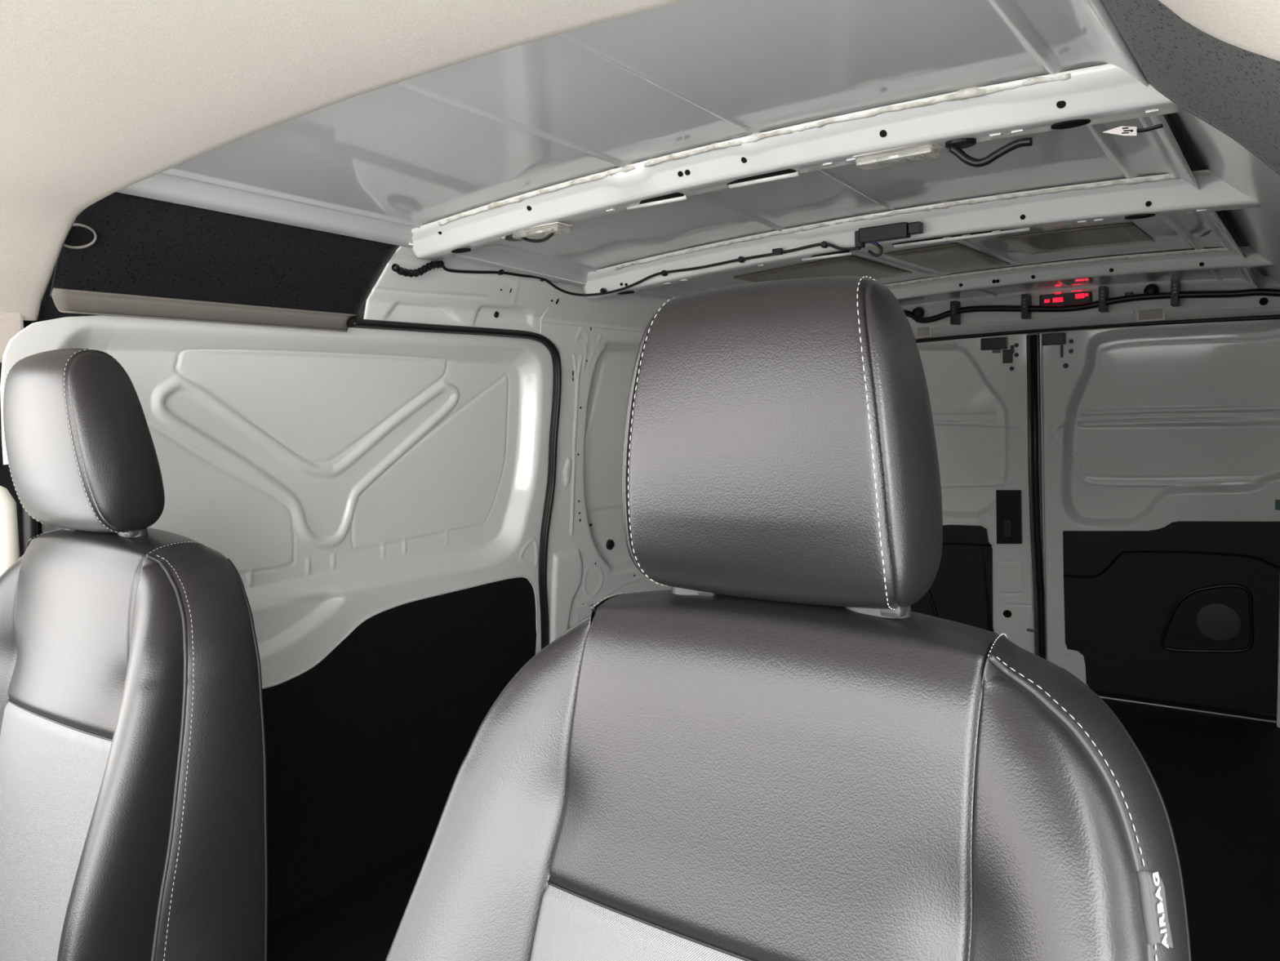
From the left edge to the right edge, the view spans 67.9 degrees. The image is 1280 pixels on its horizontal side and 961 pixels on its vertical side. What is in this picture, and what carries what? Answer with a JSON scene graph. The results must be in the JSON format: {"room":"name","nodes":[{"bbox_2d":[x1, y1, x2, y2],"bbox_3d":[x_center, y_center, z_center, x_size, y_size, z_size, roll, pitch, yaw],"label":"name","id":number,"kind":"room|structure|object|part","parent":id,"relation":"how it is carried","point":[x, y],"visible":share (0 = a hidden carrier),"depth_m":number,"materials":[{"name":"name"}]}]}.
{"room":"vehicle interior","nodes":[
{"label":"vehicle interior","id":0,"kind":"room"},
{"bbox_2d":[346,243,678,649],"bbox_3d":[0.124,0.137,3.083,0.239,1.462,2.503,2,5,36],"label":"wall","id":1,"kind":"structure","parent":0,"point":[584,559],"depth_m":2.67,"materials":[{"name":"white metal"}]},
{"bbox_2d":[0,362,42,556],"bbox_3d":[-1.030,0.331,1.592,0.030,1.050,0.075,2,5,36],"label":"door frame","id":2,"kind":"structure","parent":1,"relation":"attached to","point":[6,479],"depth_m":1.56,"materials":[{"name":"black plastic"}]},
{"bbox_2d":[22,245,399,328],"bbox_3d":[-0.173,0.128,2.891,0.098,1.620,3.460,2,5,36],"label":"trim","id":3,"kind":"structure","parent":1,"relation":"attached to","point":[48,310],"depth_m":1.64,"materials":[{"name":"white paint"}]},
{"bbox_2d":[49,191,399,332],"bbox_3d":[-0.734,-0.408,1.790,0.165,0.223,0.671,2,5,36],"label":"panel","id":4,"kind":"object","parent":1,"relation":"attached to","point":[124,255],"visible":0.91,"depth_m":1.75,"materials":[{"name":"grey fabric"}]},
{"bbox_2d":[0,315,552,924],"bbox_3d":[-0.652,0.305,2.130,0.140,1.288,1.345,2,5,36],"label":"door","id":5,"kind":"structure","parent":1,"relation":"in","point":[375,498],"depth_m":2.17,"materials":[{"name":"white paint"}]},
{"bbox_2d":[391,260,444,277],"bbox_3d":[-0.484,-0.464,2.073,0.018,0.047,0.140,2,5,36],"label":"corrugated sleeve","id":6,"kind":"object","parent":1,"relation":"attached to","point":[427,267],"visible":1,"depth_m":2.06,"materials":[{"name":"black plastic"}]},
{"bbox_3d":[0.166,-0.506,3.021,0.126,0.172,2.466,2,5,36],"label":"rail","id":7,"kind":"part","parent":1,"relation":"part of","materials":[{"name":"white metal"}]},
{"bbox_2d":[116,0,1259,306],"bbox_3d":[0.573,-0.599,2.298,2.000,0.174,3.460,2,5,36],"label":"ceiling","id":8,"kind":"structure","parent":0,"point":[383,164],"depth_m":1.49,"materials":[{"name":"grey paint"}]},
{"bbox_2d":[0,0,1279,362],"bbox_3d":[-0.573,-0.277,0.660,1.865,0.288,1.004,2,5,36],"label":"headliner","id":9,"kind":"object","parent":8,"relation":"attached to","point":[99,99],"visible":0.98,"depth_m":0.97,"materials":[{"name":"beige fabric"}]},
{"bbox_2d":[410,63,1186,261],"bbox_3d":[0.113,-0.511,1.642,1.440,0.094,0.147,2,5,36],"label":"member","id":10,"kind":"object","parent":8,"relation":"attached to","point":[1105,92],"visible":0.98,"depth_m":1.48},
{"bbox_2d":[505,232,554,242],"bbox_3d":[-0.213,-0.488,1.908,0.146,0.033,0.040,2,5,36],"label":"wire","id":11,"kind":"object","parent":10,"relation":"hanging from","point":[508,237],"visible":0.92,"depth_m":1.89,"materials":[{"name":"black plastic"}]},
{"bbox_2d":[512,222,572,239],"bbox_3d":[-0.197,-0.492,1.885,0.126,0.017,0.044,2,5,36],"label":"lamp","id":12,"kind":"object","parent":10,"relation":"attached to","point":[557,228],"visible":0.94,"depth_m":1.86,"materials":[{"name":"white"}]},
{"bbox_2d":[852,142,942,169],"bbox_3d":[0.393,-0.495,1.455,0.126,0.017,0.044,2,5,36],"label":"lamp","id":13,"kind":"object","parent":10,"relation":"attached to","point":[925,151],"visible":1,"depth_m":1.44,"materials":[{"name":"white"}]},
{"bbox_2d":[945,137,1032,167],"bbox_3d":[0.505,-0.477,1.378,0.124,0.045,0.040,2,5,36],"label":"wire","id":14,"kind":"object","parent":10,"relation":"hanging from","point":[955,146],"visible":1,"depth_m":1.38,"materials":[{"name":"black plastic"}]},
{"bbox_2d":[1102,125,1136,135],"bbox_3d":[0.648,-0.470,1.286,0.042,0.016,0.003,2,5,36],"label":"paper label","id":15,"kind":"object","parent":10,"relation":"hanging from","point":[1123,131],"visible":1,"depth_m":1.28,"materials":[{"name":"white paper"}]},
{"bbox_2d":[733,255,912,282],"bbox_3d":[0.547,-0.605,2.806,0.360,0.026,0.450,2,5,36],"label":"pad","id":16,"kind":"object","parent":8,"relation":"attached to","point":[851,265],"visible":0.65,"depth_m":2.73,"materials":[{"name":"brown"}]},
{"bbox_2d":[582,168,1260,299],"bbox_3d":[0.497,-0.518,2.081,1.545,0.104,0.146,2,5,36],"label":"member","id":17,"kind":"object","parent":8,"relation":"attached to","point":[1163,194],"visible":0.91,"depth_m":1.92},
{"bbox_2d":[442,240,861,296],"bbox_3d":[0.010,-0.487,2.097,0.817,0.059,0.463,2,5,36],"label":"cable","id":18,"kind":"object","parent":17,"relation":"attached to","point":[824,244],"visible":0.97,"depth_m":2.26,"materials":[{"name":"black plastic"}]},
{"bbox_2d":[854,221,923,248],"bbox_3d":[0.520,-0.515,1.990,0.141,0.038,0.027,2,5,36],"label":"control box","id":19,"kind":"object","parent":17,"relation":"attached to","point":[900,230],"visible":1,"depth_m":1.98,"materials":[{"name":"black plastic"}]},
{"bbox_2d":[861,240,883,257],"bbox_3d":[0.488,-0.492,2.007,0.051,0.041,0.010,2,5,36],"label":"wire","id":20,"kind":"object","parent":19,"relation":"attached to","point":[873,242],"visible":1,"depth_m":2.00,"materials":[{"name":"black plastic"}]},
{"bbox_2d":[884,243,1010,273],"bbox_3d":[0.870,-0.618,2.663,0.190,0.010,0.500,2,5,36],"label":"pad","id":21,"kind":"object","parent":8,"relation":"attached to","point":[954,257],"visible":1,"depth_m":2.63,"materials":[{"name":"brown"}]},
{"bbox_2d":[996,222,1154,254],"bbox_3d":[1.099,-0.605,2.391,0.300,0.009,0.330,2,5,36],"label":"pad","id":22,"kind":"object","parent":8,"relation":"attached to","point":[1128,233],"visible":1,"depth_m":2.37,"materials":[{"name":"brown"}]},
{"bbox_2d":[883,245,1274,300],"bbox_3d":[1.123,-0.604,2.938,1.545,0.092,0.147,2,5,36],"label":"member","id":23,"kind":"object","parent":8,"relation":"attached to","point":[1220,258],"visible":0.71,"depth_m":2.77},
{"bbox_2d":[267,699,1279,960],"bbox_3d":[0.179,0.985,1.814,1.900,0.060,4.840,2,5,36],"label":"floor","id":24,"kind":"structure","parent":0,"point":[1217,779],"depth_m":2.27,"materials":[{"name":"black rubber"}]},
{"bbox_2d":[0,485,20,576],"bbox_3d":[-1.035,0.487,1.579,0.033,1.020,0.062,2,5,36],"label":"trim","id":25,"kind":"structure","parent":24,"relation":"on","point":[9,534],"depth_m":1.55,"materials":[{"name":"beige plastic"}]},
{"bbox_2d":[0,348,267,960],"bbox_3d":[-0.942,0.423,1.169,0.620,1.181,0.760,2,5,36],"label":"seat","id":26,"kind":"object","parent":24,"relation":"on","point":[134,827],"visible":1,"depth_m":1.26,"materials":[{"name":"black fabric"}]},
{"bbox_3d":[-0.779,0.199,1.386,0.366,0.256,0.187,2,11,36],"label":"shoulder panel","id":27,"kind":"part","parent":26,"relation":"part of","materials":[{"name":"black leather"}]},
{"bbox_3d":[-0.599,0.402,1.236,0.145,0.611,0.272,2,11,36],"label":"panel","id":28,"kind":"part","parent":26,"relation":"part of","materials":[{"name":"black leather"}]},
{"bbox_2d":[385,275,1191,960],"bbox_3d":[-0.062,0.447,0.561,0.620,1.175,0.810,2,5,36],"label":"seat","id":29,"kind":"object","parent":24,"relation":"on","point":[766,754],"visible":1,"depth_m":0.71,"materials":[{"name":"black leather"}]},
{"bbox_3d":[-0.108,0.417,0.901,0.145,0.611,0.272,2,5,36],"label":"panel","id":30,"kind":"part","parent":29,"relation":"part of","materials":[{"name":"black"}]},
{"bbox_3d":[0.110,0.226,0.789,0.366,0.256,0.187,2,5,36],"label":"shoulder panel","id":31,"kind":"part","parent":29,"relation":"part of","materials":[{"name":"black leather"}]},
{"bbox_3d":[0.277,0.427,0.621,0.145,0.611,0.272,2,5,36],"label":"panel","id":32,"kind":"part","parent":29,"relation":"part of","materials":[{"name":"black leather"}]},
{"bbox_2d":[901,266,1279,728],"bbox_3d":[1.499,0.062,3.595,1.980,1.780,0.332,2,5,36],"label":"door frame","id":33,"kind":"structure","parent":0,"point":[1191,310],"depth_m":3.32,"materials":[{"name":"white paint"}]},
{"bbox_2d":[917,326,931,337],"bbox_3d":[1.105,-0.580,3.703,0.055,0.044,0.017,2,5,36],"label":"lens","id":34,"kind":"object","parent":33,"relation":"attached to","point":[924,331],"visible":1,"depth_m":3.70,"materials":[{"name":"white"}]},
{"bbox_2d":[910,333,1041,656],"bbox_3d":[1.151,0.161,3.881,0.907,1.446,0.173,2,5,36],"label":"door","id":35,"kind":"structure","parent":33,"relation":"in","point":[980,388],"depth_m":3.73,"materials":[{"name":"white paint"}]},
{"bbox_3d":[1.352,-0.491,3.607,0.030,0.014,0.010,2,5,36],"label":"stay arm","id":36,"kind":"part","parent":35,"relation":"part of","materials":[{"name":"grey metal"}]},
{"bbox_3d":[1.386,-0.468,3.586,0.035,0.050,0.010,2,5,36],"label":"stay arm","id":37,"kind":"part","parent":35,"relation":"part of","materials":[{"name":"black plastic"}]},
{"bbox_3d":[1.398,-0.493,3.572,0.012,0.030,0.010,2,5,36],"label":"stay arm","id":38,"kind":"part","parent":35,"relation":"part of","materials":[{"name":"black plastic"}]},
{"bbox_2d":[1039,289,1092,312],"bbox_3d":[1.505,-0.643,3.365,0.172,0.082,0.031,2,5,36],"label":"brake light","id":39,"kind":"object","parent":33,"relation":"attached to","point":[1079,297],"visible":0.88,"depth_m":3.35,"materials":[{"name":"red plastic"}]},
{"bbox_2d":[903,279,1279,324],"bbox_3d":[1.517,-0.622,3.319,1.346,0.094,0.057,2,5,36],"label":"harness","id":40,"kind":"object","parent":33,"relation":"attached to","point":[1151,291],"visible":0.97,"depth_m":3.25,"materials":[{"name":"black plastic"}]},
{"bbox_2d":[1136,308,1165,321],"bbox_3d":[1.740,-0.566,3.242,0.088,0.044,0.017,2,5,36],"label":"lens","id":41,"kind":"object","parent":33,"relation":"attached to","point":[1154,314],"visible":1,"depth_m":3.23,"materials":[{"name":"white"}]},
{"bbox_2d":[1031,319,1279,715],"bbox_3d":[1.896,0.178,3.323,0.997,1.436,0.183,2,5,38],"label":"door","id":42,"kind":"structure","parent":33,"relation":"in","point":[1159,579],"depth_m":3.38,"materials":[{"name":"white paint"}]},
{"bbox_3d":[1.540,-0.472,3.473,0.008,0.045,0.010,2,5,36],"label":"stay arm","id":43,"kind":"part","parent":42,"relation":"part of","materials":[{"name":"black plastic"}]},
{"bbox_2d":[1172,592,1245,646],"bbox_3d":[1.987,0.486,3.327,0.222,0.206,0.022,2,5,36],"label":"speaker","id":44,"kind":"object","parent":42,"relation":"on","point":[1198,619],"depth_m":3.32,"materials":[{"name":"black plastic"}]},
{"bbox_2d":[1093,690,1276,724],"bbox_3d":[1.611,0.795,3.605,1.500,0.014,0.083,2,5,36],"label":"trim","id":45,"kind":"structure","parent":33,"relation":"attached to","point":[1196,708],"depth_m":3.35,"materials":[{"name":"black plastic"}]},
{"bbox_2d":[1166,110,1279,283],"bbox_3d":[1.339,0.168,1.946,0.325,1.660,3.210,2,5,36],"label":"wall","id":46,"kind":"structure","parent":0,"point":[1211,148],"depth_m":1.53,"materials":[{"name":"white paint"}]},
{"bbox_2d":[1100,0,1279,175],"bbox_3d":[0.542,-0.359,0.875,0.227,0.239,0.653,2,5,36],"label":"panel","id":47,"kind":"object","parent":46,"relation":"attached to","point":[1234,90],"visible":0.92,"depth_m":0.92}
]}

